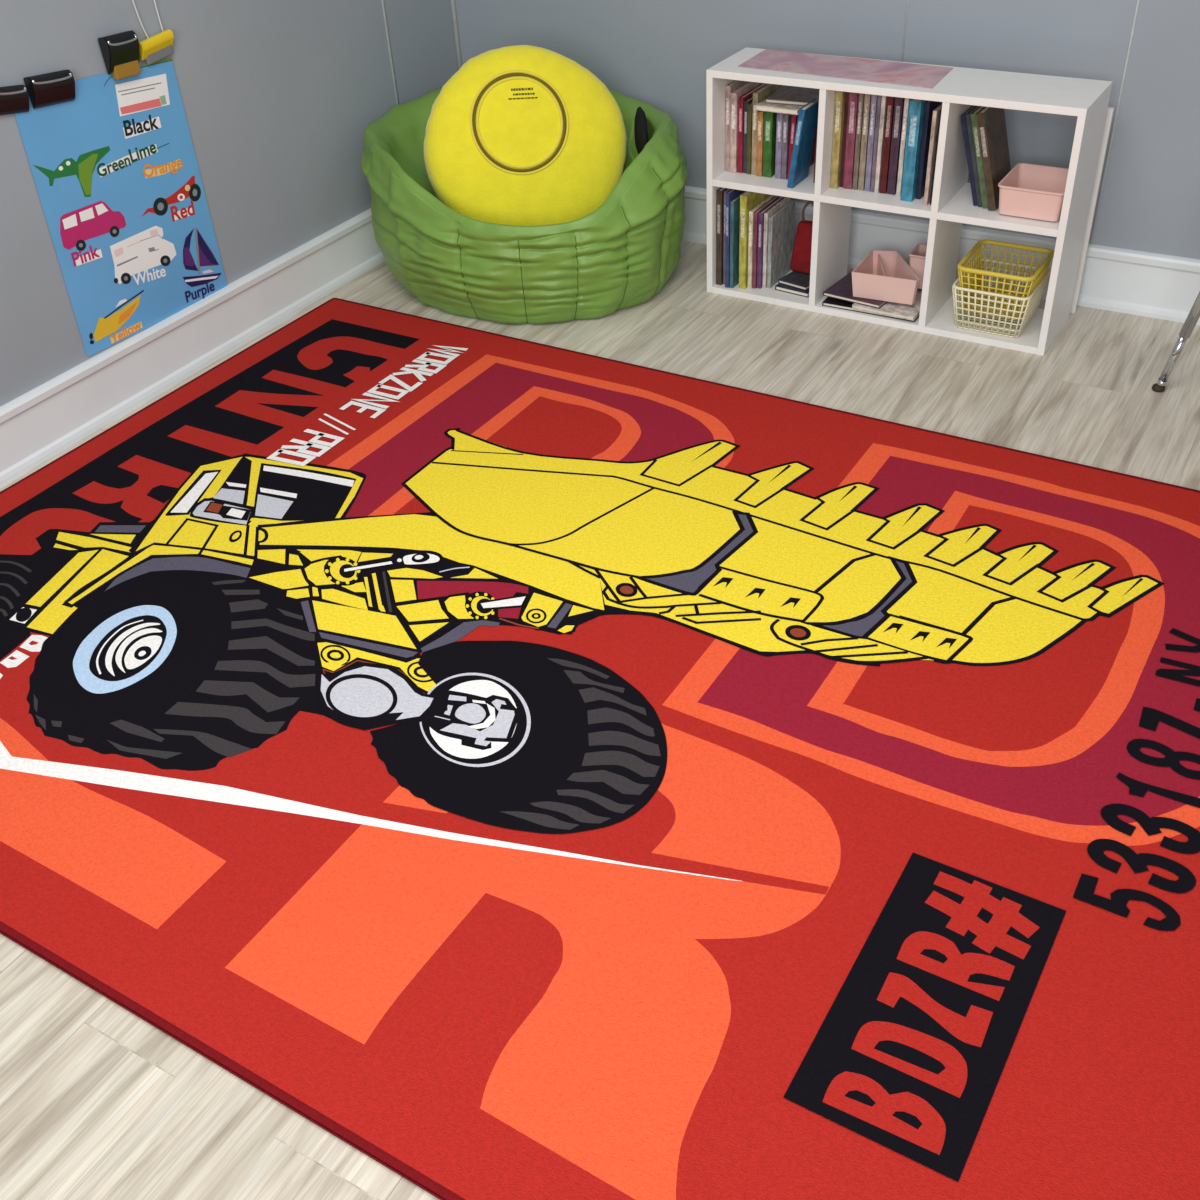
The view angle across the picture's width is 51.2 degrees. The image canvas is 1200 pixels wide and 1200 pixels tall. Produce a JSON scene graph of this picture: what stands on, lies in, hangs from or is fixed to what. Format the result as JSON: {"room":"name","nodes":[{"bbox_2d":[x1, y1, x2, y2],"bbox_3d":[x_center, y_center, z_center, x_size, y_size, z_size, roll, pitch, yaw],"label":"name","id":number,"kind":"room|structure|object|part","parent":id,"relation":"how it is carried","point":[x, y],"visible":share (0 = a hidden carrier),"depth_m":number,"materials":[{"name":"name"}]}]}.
{"room":"children's playroom","nodes":[
{"label":"children's playroom","id":0,"kind":"room"},
{"bbox_2d":[0,0,457,406],"bbox_3d":[-1.824,-1.012,1.817,0.100,2.600,5.300,17,42,25],"label":"wall","id":1,"kind":"structure","parent":0,"point":[280,98],"depth_m":3.31,"materials":[{"name":"grey paint"}]},
{"bbox_2d":[15,58,226,356],"bbox_3d":[-1.154,-0.969,3.065,0.002,0.632,0.489,17,42,25],"label":"poster","id":2,"kind":"object","parent":1,"relation":"attached to","point":[115,170],"visible":1,"depth_m":3.06,"materials":[{"name":"blue paper"}]},
{"bbox_2d":[0,84,29,115],"bbox_3d":[-1.276,-1.084,2.717,0.026,0.071,0.080,17,42,25],"label":"binder clip","id":3,"kind":"object","parent":2,"relation":"attached to","point":[14,99],"visible":1,"depth_m":2.72,"materials":[{"name":"black metal"}]},
{"bbox_3d":[-1.270,-1.097,2.701,0.009,0.021,0.078,17,42,25],"label":"lever","id":4,"kind":"part","parent":3,"relation":"part of","materials":[{"name":"silver metal"}]},
{"bbox_2d":[23,69,74,108],"bbox_3d":[-1.220,-1.138,2.791,0.030,0.079,0.112,17,42,25],"label":"binder clip","id":5,"kind":"object","parent":2,"relation":"attached to","point":[52,88],"visible":1,"depth_m":2.78,"materials":[{"name":"black metal"}]},
{"bbox_3d":[-1.212,-1.154,2.773,0.009,0.021,0.106,17,42,25],"label":"lever","id":6,"kind":"part","parent":5,"relation":"part of","materials":[{"name":"silver metal"}]},
{"bbox_2d":[98,30,140,79],"bbox_3d":[-1.112,-1.269,2.919,0.036,0.100,0.090,17,42,25],"label":"binder clip","id":7,"kind":"object","parent":2,"relation":"attached to","point":[120,51],"visible":1,"depth_m":2.91,"materials":[{"name":"black metal"}]},
{"bbox_3d":[-1.102,-1.292,2.893,0.009,0.017,0.087,17,42,25],"label":"lever","id":8,"kind":"part","parent":7,"relation":"part of","materials":[{"name":"silver metal"}]},
{"bbox_2d":[132,0,148,37],"bbox_3d":[-1.115,-1.757,2.644,0.006,1.096,0.043,17,42,25],"label":"cord","id":9,"kind":"object","parent":1,"relation":"hanging from","point":[133,2],"visible":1,"depth_m":2.95,"materials":[{"name":"grey plastic"}]},
{"bbox_2d":[139,29,173,64],"bbox_3d":[-1.061,-1.324,3.003,0.020,0.062,0.102,17,42,25],"label":"binder clip","id":10,"kind":"object","parent":9,"relation":"hanging from","point":[157,47],"visible":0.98,"depth_m":3.00,"materials":[{"name":"yellow plastic"}]},
{"bbox_2d":[153,0,163,30],"bbox_3d":[-1.082,-1.797,2.685,0.008,1.085,0.004,-18,40,-18],"label":"cord","id":11,"kind":"object","parent":1,"relation":"hanging from","point":[153,0],"visible":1,"depth_m":2.99,"materials":[{"name":"grey plastic"}]},
{"bbox_2d":[0,208,384,486],"bbox_3d":[-1.737,0.004,2.488,0.022,0.166,5.179,17,42,25],"label":"baseboard","id":12,"kind":"structure","parent":1,"relation":"attached to","point":[44,421],"depth_m":3.30,"materials":[{"name":"white paint"}]},
{"bbox_2d":[381,0,398,104],"bbox_3d":[-0.668,-2.274,3.227,0.009,2.430,0.009,17,42,25],"label":"trim","id":13,"kind":"structure","parent":1,"relation":"attached to","point":[382,1],"depth_m":3.72,"materials":[{"name":"paint"}]},
{"bbox_2d":[450,0,461,69],"bbox_3d":[-0.498,-2.454,3.447,0.017,2.430,0.017,17,42,25],"label":"trim","id":14,"kind":"structure","parent":1,"relation":"attached to","point":[452,2],"depth_m":3.95,"materials":[{"name":"paint"}]},
{"bbox_2d":[0,240,1199,1199],"bbox_3d":[0.488,0.745,1.508,5.300,0.060,5.300,17,42,25],"label":"floor","id":15,"kind":"structure","parent":0,"point":[98,1102],"depth_m":2.87,"materials":[{"name":"grey wood"}]},
{"bbox_2d":[361,87,687,323],"bbox_3d":[-0.218,-1.163,3.639,0.984,0.460,0.810,17,42,25],"label":"basket","id":16,"kind":"object","parent":15,"relation":"on","point":[621,254],"visible":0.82,"depth_m":3.40,"materials":[{"name":"green fabric"}]},
{"bbox_2d":[423,45,626,225],"bbox_3d":[-0.206,-1.264,3.519,0.576,0.522,0.307,-11,38,-9],"label":"plush pillow","id":17,"kind":"object","parent":16,"relation":"on","point":[520,135],"visible":0.9,"depth_m":3.43,"materials":[{"name":"yellow fabric"}]},
{"bbox_2d":[508,88,537,99],"bbox_3d":[-0.210,-1.371,3.389,0.080,0.028,0.005,-7,15,-10],"label":"print","id":18,"kind":"object","parent":17,"relation":"attached to","point":[513,89],"depth_m":3.39},
{"bbox_2d":[634,107,648,154],"bbox_3d":[0.118,-1.315,3.544,0.032,0.154,0.153,-7,37,-4],"label":"cushion","id":19,"kind":"object","parent":16,"relation":"on","point":[640,121],"visible":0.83,"depth_m":3.49,"materials":[{"name":"black fabric"}]},
{"bbox_2d":[0,298,1199,1199],"bbox_3d":[-0.039,0.064,2.386,2.960,0.013,2.023,18,42,26],"label":"area rug","id":20,"kind":"object","parent":15,"relation":"on","point":[524,769],"visible":1,"depth_m":2.08,"materials":[{"name":"carpet"}]},
{"bbox_2d":[706,47,1112,355],"bbox_3d":[0.763,-1.060,3.294,0.962,0.610,0.235,18,42,26],"label":"cube shelf","id":21,"kind":"object","parent":15,"relation":"on","point":[962,88],"visible":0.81,"depth_m":3.19,"materials":[{"name":"white laminate"}]},
{"bbox_3d":[0.360,-1.184,3.506,0.018,0.592,0.235,18,42,26],"label":"panel","id":22,"kind":"part","parent":21,"relation":"part of","materials":[{"name":"white laminate"}]},
{"bbox_2d":[716,187,727,284],"bbox_3d":[0.373,-1.055,3.569,0.017,0.272,0.152,18,42,26],"label":"book","id":23,"kind":"object","parent":21,"relation":"on","point":[720,192],"visible":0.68,"depth_m":3.51,"materials":[{"name":"paper"}]},
{"bbox_2d":[723,188,730,284],"bbox_3d":[0.391,-1.054,3.568,0.012,0.270,0.152,18,42,26],"label":"book","id":24,"kind":"object","parent":21,"relation":"on","point":[728,189],"visible":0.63,"depth_m":3.52,"materials":[{"name":"paper"}]},
{"bbox_2d":[725,189,743,287],"bbox_3d":[0.394,-1.042,3.551,0.012,0.272,0.152,18,42,26],"label":"book","id":25,"kind":"object","parent":21,"relation":"on","point":[731,194],"visible":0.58,"depth_m":3.48,"materials":[{"name":"paper"}]},
{"bbox_2d":[725,80,748,171],"bbox_3d":[0.384,-1.311,3.432,0.015,0.226,0.152,18,42,26],"label":"book","id":26,"kind":"object","parent":21,"relation":"on","point":[735,84],"visible":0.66,"depth_m":3.36,"materials":[{"name":"paper"}]},
{"bbox_2d":[730,191,744,287],"bbox_3d":[0.407,-1.031,3.553,0.010,0.250,0.151,18,42,26],"label":"book","id":27,"kind":"object","parent":21,"relation":"on","point":[735,203],"visible":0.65,"depth_m":3.50,"materials":[{"name":"paper"}]},
{"bbox_2d":[730,82,760,172],"bbox_3d":[0.398,-1.298,3.426,0.018,0.210,0.152,18,42,26],"label":"book","id":28,"kind":"object","parent":21,"relation":"on","point":[745,88],"visible":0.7,"depth_m":3.37,"materials":[{"name":"paper"}]},
{"bbox_2d":[743,96,752,172],"bbox_3d":[0.429,-1.284,3.422,0.012,0.190,0.147,18,42,26],"label":"book","id":29,"kind":"object","parent":21,"relation":"on","point":[749,100],"visible":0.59,"depth_m":3.37,"materials":[{"name":"paper"}]},
{"bbox_2d":[747,102,752,173],"bbox_3d":[0.440,-1.277,3.417,0.011,0.184,0.150,18,42,26],"label":"book","id":30,"kind":"object","parent":21,"relation":"on","point":[750,106],"visible":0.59,"depth_m":3.37,"materials":[{"name":"paper"}]},
{"bbox_2d":[738,83,766,172],"bbox_3d":[0.416,-1.291,3.425,0.014,0.198,0.149,18,42,26],"label":"book","id":31,"kind":"object","parent":21,"relation":"on","point":[748,94],"visible":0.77,"depth_m":3.37,"materials":[{"name":"paper"}]},
{"bbox_2d":[739,191,769,288],"bbox_3d":[0.436,-1.036,3.542,0.020,0.268,0.152,18,42,26],"label":"book","id":32,"kind":"object","parent":21,"relation":"on","point":[748,200],"visible":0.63,"depth_m":3.48,"materials":[{"name":"paper"}]},
{"bbox_2d":[756,111,763,176],"bbox_3d":[0.466,-1.260,3.405,0.017,0.170,0.152,18,42,26],"label":"book","id":33,"kind":"object","parent":21,"relation":"on","point":[760,114],"visible":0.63,"depth_m":3.35,"materials":[{"name":"paper"}]},
{"bbox_2d":[755,99,802,114],"bbox_3d":[0.491,-1.307,3.296,0.121,0.013,0.125,18,42,26],"label":"book","id":34,"kind":"object","parent":33,"relation":"on","point":[761,106],"visible":0.52,"depth_m":3.26,"materials":[{"name":"paper"}]},
{"bbox_2d":[765,86,819,105],"bbox_3d":[0.520,-1.327,3.301,0.136,0.010,0.120,14,41,22],"label":"book","id":35,"kind":"object","parent":34,"relation":"on","point":[781,95],"visible":0.84,"depth_m":3.29,"materials":[{"name":"paper"}]},
{"bbox_2d":[747,195,775,287],"bbox_3d":[0.459,-1.018,3.554,0.012,0.222,0.152,18,42,26],"label":"book","id":36,"kind":"object","parent":21,"relation":"on","point":[751,212],"visible":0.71,"depth_m":3.50,"materials":[{"name":"paper"}]},
{"bbox_2d":[751,84,780,174],"bbox_3d":[0.452,-1.285,3.402,0.015,0.214,0.149,18,42,26],"label":"book","id":37,"kind":"object","parent":21,"relation":"on","point":[765,91],"visible":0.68,"depth_m":3.34,"materials":[{"name":"paper"}]},
{"bbox_2d":[752,196,779,288],"bbox_3d":[0.471,-1.016,3.552,0.010,0.220,0.151,18,42,26],"label":"book","id":38,"kind":"object","parent":21,"relation":"on","point":[756,213],"visible":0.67,"depth_m":3.50,"materials":[{"name":"paper"}]},
{"bbox_2d":[762,111,776,177],"bbox_3d":[0.486,-1.256,3.395,0.025,0.172,0.152,18,42,26],"label":"book","id":39,"kind":"object","parent":21,"relation":"on","point":[770,118],"visible":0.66,"depth_m":3.35,"materials":[{"name":"paper"}]},
{"bbox_2d":[757,196,784,288],"bbox_3d":[0.485,-1.015,3.551,0.012,0.218,0.152,18,42,26],"label":"book","id":40,"kind":"object","parent":21,"relation":"on","point":[761,214],"visible":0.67,"depth_m":3.50,"materials":[{"name":"paper"}]},
{"bbox_2d":[762,197,789,287],"bbox_3d":[0.500,-1.015,3.552,0.010,0.216,0.151,18,42,26],"label":"book","id":41,"kind":"object","parent":21,"relation":"on","point":[785,200],"visible":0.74,"depth_m":3.50,"materials":[{"name":"paper"}]},
{"bbox_2d":[775,113,782,178],"bbox_3d":[0.514,-1.249,3.381,0.017,0.175,0.151,18,42,26],"label":"book","id":42,"kind":"object","parent":21,"relation":"on","point":[779,128],"visible":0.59,"depth_m":3.33,"materials":[{"name":"paper"}]},
{"bbox_2d":[767,199,794,287],"bbox_3d":[0.513,-1.010,3.554,0.011,0.205,0.151,18,42,26],"label":"book","id":43,"kind":"object","parent":21,"relation":"on","point":[781,223],"visible":0.93,"depth_m":3.54,"materials":[{"name":"grey paper"}]},
{"bbox_2d":[781,113,791,178],"bbox_3d":[0.528,-1.244,3.374,0.015,0.174,0.151,18,42,26],"label":"book","id":44,"kind":"object","parent":21,"relation":"on","point":[786,130],"visible":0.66,"depth_m":3.32,"materials":[{"name":"paper"}]},
{"bbox_2d":[775,283,808,296],"bbox_3d":[0.583,-0.906,3.570,0.106,0.012,0.150,22,45,30],"label":"book","id":45,"kind":"object","parent":21,"relation":"on","point":[780,287],"visible":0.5,"depth_m":3.52,"materials":[{"name":"paper"}]},
{"bbox_2d":[778,271,809,290],"bbox_3d":[0.582,-0.918,3.567,0.094,0.010,0.125,26,47,33],"label":"book","id":46,"kind":"object","parent":45,"relation":"on","point":[799,280],"visible":0.55,"depth_m":3.55,"materials":[{"name":"paper"}]},
{"bbox_2d":[790,201,813,273],"bbox_3d":[0.586,-1.018,3.514,0.100,0.209,0.034,18,42,26],"label":"pouch","id":47,"kind":"object","parent":46,"relation":"on","point":[801,256],"visible":0.59,"depth_m":3.52,"materials":[{"name":"red fabric"}]},
{"bbox_3d":[0.583,-1.074,3.471,0.050,0.066,0.008,18,42,26],"label":"handle","id":48,"kind":"part","parent":47,"relation":"part of","materials":[{"name":"grey fabric"}]},
{"bbox_2d":[787,114,817,179],"bbox_3d":[0.546,-1.238,3.364,0.019,0.174,0.152,18,42,26],"label":"book","id":49,"kind":"object","parent":21,"relation":"on","point":[794,118],"visible":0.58,"depth_m":3.31,"materials":[{"name":"paper"}]},
{"bbox_2d":[787,98,818,187],"bbox_3d":[0.534,-1.197,3.287,0.042,0.205,0.102,18,42,26],"label":"book","id":50,"kind":"object","parent":21,"relation":"on","point":[808,114],"visible":0.92,"depth_m":3.27,"materials":[{"name":"paper"}]},
{"bbox_2d":[813,123,817,182],"bbox_3d":[0.612,-1.225,3.328,0.024,0.190,0.147,18,42,26],"label":"book","id":51,"kind":"object","parent":21,"relation":"on","point":[817,123],"visible":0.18,"depth_m":3.31,"materials":[{"name":"paper"}]},
{"bbox_2d":[830,91,845,188],"bbox_3d":[0.647,-1.228,3.274,0.020,0.258,0.152,18,42,26],"label":"book","id":52,"kind":"object","parent":21,"relation":"on","point":[839,109],"visible":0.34,"depth_m":3.23,"materials":[{"name":"yellow paper"}]},
{"bbox_2d":[840,92,848,186],"bbox_3d":[0.669,-1.231,3.278,0.011,0.255,0.148,18,42,26],"label":"book","id":53,"kind":"object","parent":21,"relation":"on","point":[847,93],"visible":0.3,"depth_m":3.23,"materials":[{"name":"paper"}]},
{"bbox_2d":[738,49,952,87],"bbox_3d":[0.622,-1.354,3.186,0.528,0.001,0.196,18,42,26],"label":"table runner","id":54,"kind":"object","parent":21,"relation":"on","point":[899,73],"visible":1,"depth_m":3.18,"materials":[{"name":"pink fabric"}]},
{"bbox_2d":[843,92,858,188],"bbox_3d":[0.682,-1.224,3.266,0.023,0.257,0.152,18,42,26],"label":"book","id":55,"kind":"object","parent":21,"relation":"on","point":[853,97],"visible":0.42,"depth_m":3.22,"materials":[{"name":"paper"}]},
{"bbox_2d":[852,93,864,189],"bbox_3d":[0.700,-1.220,3.259,0.013,0.257,0.152,18,42,26],"label":"book","id":56,"kind":"object","parent":21,"relation":"on","point":[861,96],"visible":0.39,"depth_m":3.21,"materials":[{"name":"paper"}]},
{"bbox_2d":[858,94,871,189],"bbox_3d":[0.714,-1.215,3.253,0.015,0.255,0.151,18,42,26],"label":"book","id":57,"kind":"object","parent":21,"relation":"on","point":[867,99],"visible":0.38,"depth_m":3.21,"materials":[{"name":"paper"}]},
{"bbox_2d":[864,95,877,190],"bbox_3d":[0.729,-1.211,3.244,0.014,0.257,0.152,18,42,26],"label":"book","id":58,"kind":"object","parent":21,"relation":"on","point":[873,110],"visible":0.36,"depth_m":3.20,"materials":[{"name":"paper"}]},
{"bbox_2d":[822,288,921,321],"bbox_3d":[0.773,-0.833,3.459,0.263,0.010,0.190,17,42,25],"label":"book","id":59,"kind":"object","parent":21,"relation":"on","point":[829,301],"visible":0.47,"depth_m":3.43,"materials":[{"name":"paper"}]},
{"bbox_2d":[852,289,921,319],"bbox_3d":[0.805,-0.817,3.418,0.176,0.010,0.170,19,43,27],"label":"book","id":60,"kind":"object","parent":59,"relation":"on","point":[906,311],"visible":0.48,"depth_m":3.37,"materials":[{"name":"paper"}]},
{"bbox_2d":[823,270,887,307],"bbox_3d":[0.735,-0.861,3.465,0.171,0.010,0.175,22,45,30],"label":"book","id":61,"kind":"object","parent":60,"relation":"on","point":[842,289],"visible":0.5,"depth_m":3.44,"materials":[{"name":"paper"}]},
{"bbox_2d":[852,250,918,304],"bbox_3d":[0.800,-0.882,3.416,0.180,0.072,0.180,15,41,23],"label":"bin","id":62,"kind":"object","parent":61,"relation":"on","point":[883,275],"visible":1,"depth_m":3.38,"materials":[{"name":"pink plastic"}]},
{"bbox_2d":[908,244,926,288],"bbox_3d":[0.891,-0.904,3.416,0.087,0.098,0.082,18,42,26],"label":"storage bin","id":63,"kind":"object","parent":60,"relation":"on","point":[917,255],"visible":0.3,"depth_m":3.40,"materials":[{"name":"pink plastic"}]},
{"bbox_2d":[870,95,881,191],"bbox_3d":[0.741,-1.207,3.239,0.010,0.256,0.151,18,42,26],"label":"book","id":64,"kind":"object","parent":21,"relation":"on","point":[879,99],"visible":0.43,"depth_m":3.19,"materials":[{"name":"paper"}]},
{"bbox_3d":[0.779,-0.826,3.473,0.926,0.018,0.234,18,42,26],"label":"panel","id":65,"kind":"part","parent":21,"relation":"part of","materials":[{"name":"white laminate"}]},
{"bbox_2d":[874,96,886,192],"bbox_3d":[0.750,-1.202,3.231,0.011,0.258,0.151,18,42,26],"label":"book","id":66,"kind":"object","parent":21,"relation":"on","point":[884,98],"visible":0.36,"depth_m":3.18,"materials":[{"name":"paper"}]},
{"bbox_3d":[0.762,-1.071,3.286,0.926,0.018,0.233,18,42,26],"label":"shelf","id":67,"kind":"part","parent":21,"relation":"part of","materials":[{"name":"white laminate"}]},
{"bbox_2d":[879,96,894,193],"bbox_3d":[0.765,-1.199,3.226,0.017,0.257,0.152,18,42,26],"label":"book","id":68,"kind":"object","parent":21,"relation":"on","point":[890,100],"visible":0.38,"depth_m":3.18,"materials":[{"name":"paper"}]},
{"bbox_2d":[887,97,904,194],"bbox_3d":[0.784,-1.194,3.216,0.021,0.258,0.151,18,42,26],"label":"book","id":69,"kind":"object","parent":21,"relation":"on","point":[899,102],"visible":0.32,"depth_m":3.17,"materials":[{"name":"paper"}]},
{"bbox_2d":[896,98,910,195],"bbox_3d":[0.801,-1.184,3.203,0.012,0.256,0.152,18,42,26],"label":"book","id":70,"kind":"object","parent":21,"relation":"on","point":[907,100],"visible":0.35,"depth_m":3.15,"materials":[{"name":"paper"}]},
{"bbox_3d":[0.747,-1.295,3.114,0.962,0.018,0.235,18,42,26],"label":"panel","id":71,"kind":"part","parent":21,"relation":"part of","materials":[{"name":"white laminate"}]},
{"bbox_2d":[900,99,927,201],"bbox_3d":[0.814,-1.159,3.177,0.030,0.247,0.152,18,42,26],"label":"book","id":72,"kind":"object","parent":21,"relation":"on","point":[916,106],"visible":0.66,"depth_m":3.12,"materials":[{"name":"paper"}]},
{"bbox_2d":[916,101,941,198],"bbox_3d":[0.847,-1.163,3.185,0.011,0.240,0.151,18,42,26],"label":"book","id":73,"kind":"object","parent":21,"relation":"on","point":[930,106],"visible":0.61,"depth_m":3.13,"materials":[{"name":"paper"}]},
{"bbox_2d":[923,104,941,204],"bbox_3d":[0.856,-1.132,3.151,0.010,0.232,0.151,18,42,26],"label":"book","id":74,"kind":"object","parent":21,"relation":"on","point":[935,119],"visible":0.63,"depth_m":3.10,"materials":[{"name":"paper"}]},
{"bbox_2d":[930,109,941,204],"bbox_3d":[0.872,-1.133,3.151,0.009,0.232,0.151,18,42,26],"label":"book","id":75,"kind":"object","parent":21,"relation":"on","point":[941,109],"visible":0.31,"depth_m":3.10,"materials":[{"name":"paper"}]},
{"bbox_2d":[961,105,977,205],"bbox_3d":[0.950,-1.124,3.144,0.070,0.217,0.146,18,42,26],"label":"book","id":76,"kind":"object","parent":21,"relation":"on","point":[963,117],"visible":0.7,"depth_m":3.09,"materials":[{"name":"paper"}]},
{"bbox_2d":[965,106,981,206],"bbox_3d":[0.959,-1.120,3.135,0.070,0.221,0.146,18,42,26],"label":"book","id":77,"kind":"object","parent":21,"relation":"on","point":[968,117],"visible":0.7,"depth_m":3.08,"materials":[{"name":"paper"}]},
{"bbox_2d":[970,106,987,207],"bbox_3d":[0.970,-1.115,3.124,0.074,0.226,0.147,18,42,26],"label":"book","id":78,"kind":"object","parent":21,"relation":"on","point":[973,115],"visible":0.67,"depth_m":3.07,"materials":[{"name":"paper"}]},
{"bbox_2d":[976,107,1010,210],"bbox_3d":[0.981,-1.107,3.107,0.078,0.233,0.147,18,42,26],"label":"book","id":79,"kind":"object","parent":21,"relation":"on","point":[991,121],"visible":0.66,"depth_m":3.08,"materials":[{"name":"paper"}]},
{"bbox_2d":[952,258,1049,337],"bbox_3d":[1.048,-0.792,3.292,0.204,0.118,0.213,18,42,26],"label":"woven basket","id":80,"kind":"object","parent":21,"relation":"on","point":[1034,299],"visible":0.82,"depth_m":3.25,"materials":[{"name":"beige plastic"}]},
{"bbox_2d":[957,240,1053,319],"bbox_3d":[1.050,-0.831,3.264,0.202,0.126,0.212,18,42,26],"label":"woven basket","id":81,"kind":"object","parent":80,"relation":"in","point":[973,281],"visible":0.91,"depth_m":3.27,"materials":[{"name":"yellow plastic"}]},
{"bbox_2d":[998,163,1068,221],"bbox_3d":[1.083,-1.004,3.092,0.162,0.076,0.180,18,42,26],"label":"storage bin","id":82,"kind":"object","parent":21,"relation":"on","point":[1033,191],"visible":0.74,"depth_m":3.06,"materials":[{"name":"pink plastic"}]},
{"bbox_3d":[1.167,-0.922,3.092,0.018,0.592,0.235,18,42,26],"label":"panel","id":83,"kind":"part","parent":21,"relation":"part of","materials":[{"name":"white laminate"}]},
{"bbox_2d":[1070,107,1113,312],"bbox_3d":[1.240,-0.995,3.228,0.061,0.534,0.012,17,42,25],"label":"panel","id":84,"kind":"object","parent":15,"relation":"on","point":[1110,110],"visible":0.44,"depth_m":3.20,"materials":[{"name":"white laminate"}]},
{"bbox_2d":[1152,291,1199,391],"bbox_3d":[1.672,-0.475,2.535,0.829,0.502,0.829,1,38,6],"label":"table","id":85,"kind":"object","parent":15,"relation":"on","point":[1193,316],"visible":1,"depth_m":2.92,"materials":[{"name":"silver metal"}]},
{"bbox_2d":[455,0,1199,258],"bbox_3d":[1.771,-1.715,2.420,5.200,2.600,0.100,17,42,25],"label":"wall","id":86,"kind":"structure","parent":0,"point":[657,53],"depth_m":3.25,"materials":[{"name":"grey paint"}]},
{"bbox_2d":[888,0,907,213],"bbox_3d":[0.757,-2.063,2.825,0.004,2.430,0.004,17,42,25],"label":"trim","id":87,"kind":"structure","parent":86,"relation":"attached to","point":[907,0],"depth_m":3.27,"materials":[{"name":"paint"}]},
{"bbox_2d":[682,186,1199,324],"bbox_3d":[1.806,-0.716,3.118,5.200,0.166,0.022,17,42,25],"label":"baseboard","id":88,"kind":"structure","parent":86,"relation":"attached to","point":[1135,282],"depth_m":3.38,"materials":[{"name":"white paint"}]},
{"bbox_2d":[1090,0,1139,242],"bbox_3d":[1.240,-1.912,2.585,0.009,2.430,0.006,17,42,25],"label":"trim","id":89,"kind":"structure","parent":86,"relation":"attached to","point":[1138,1],"depth_m":3.12,"materials":[{"name":"paint"}]}
]}

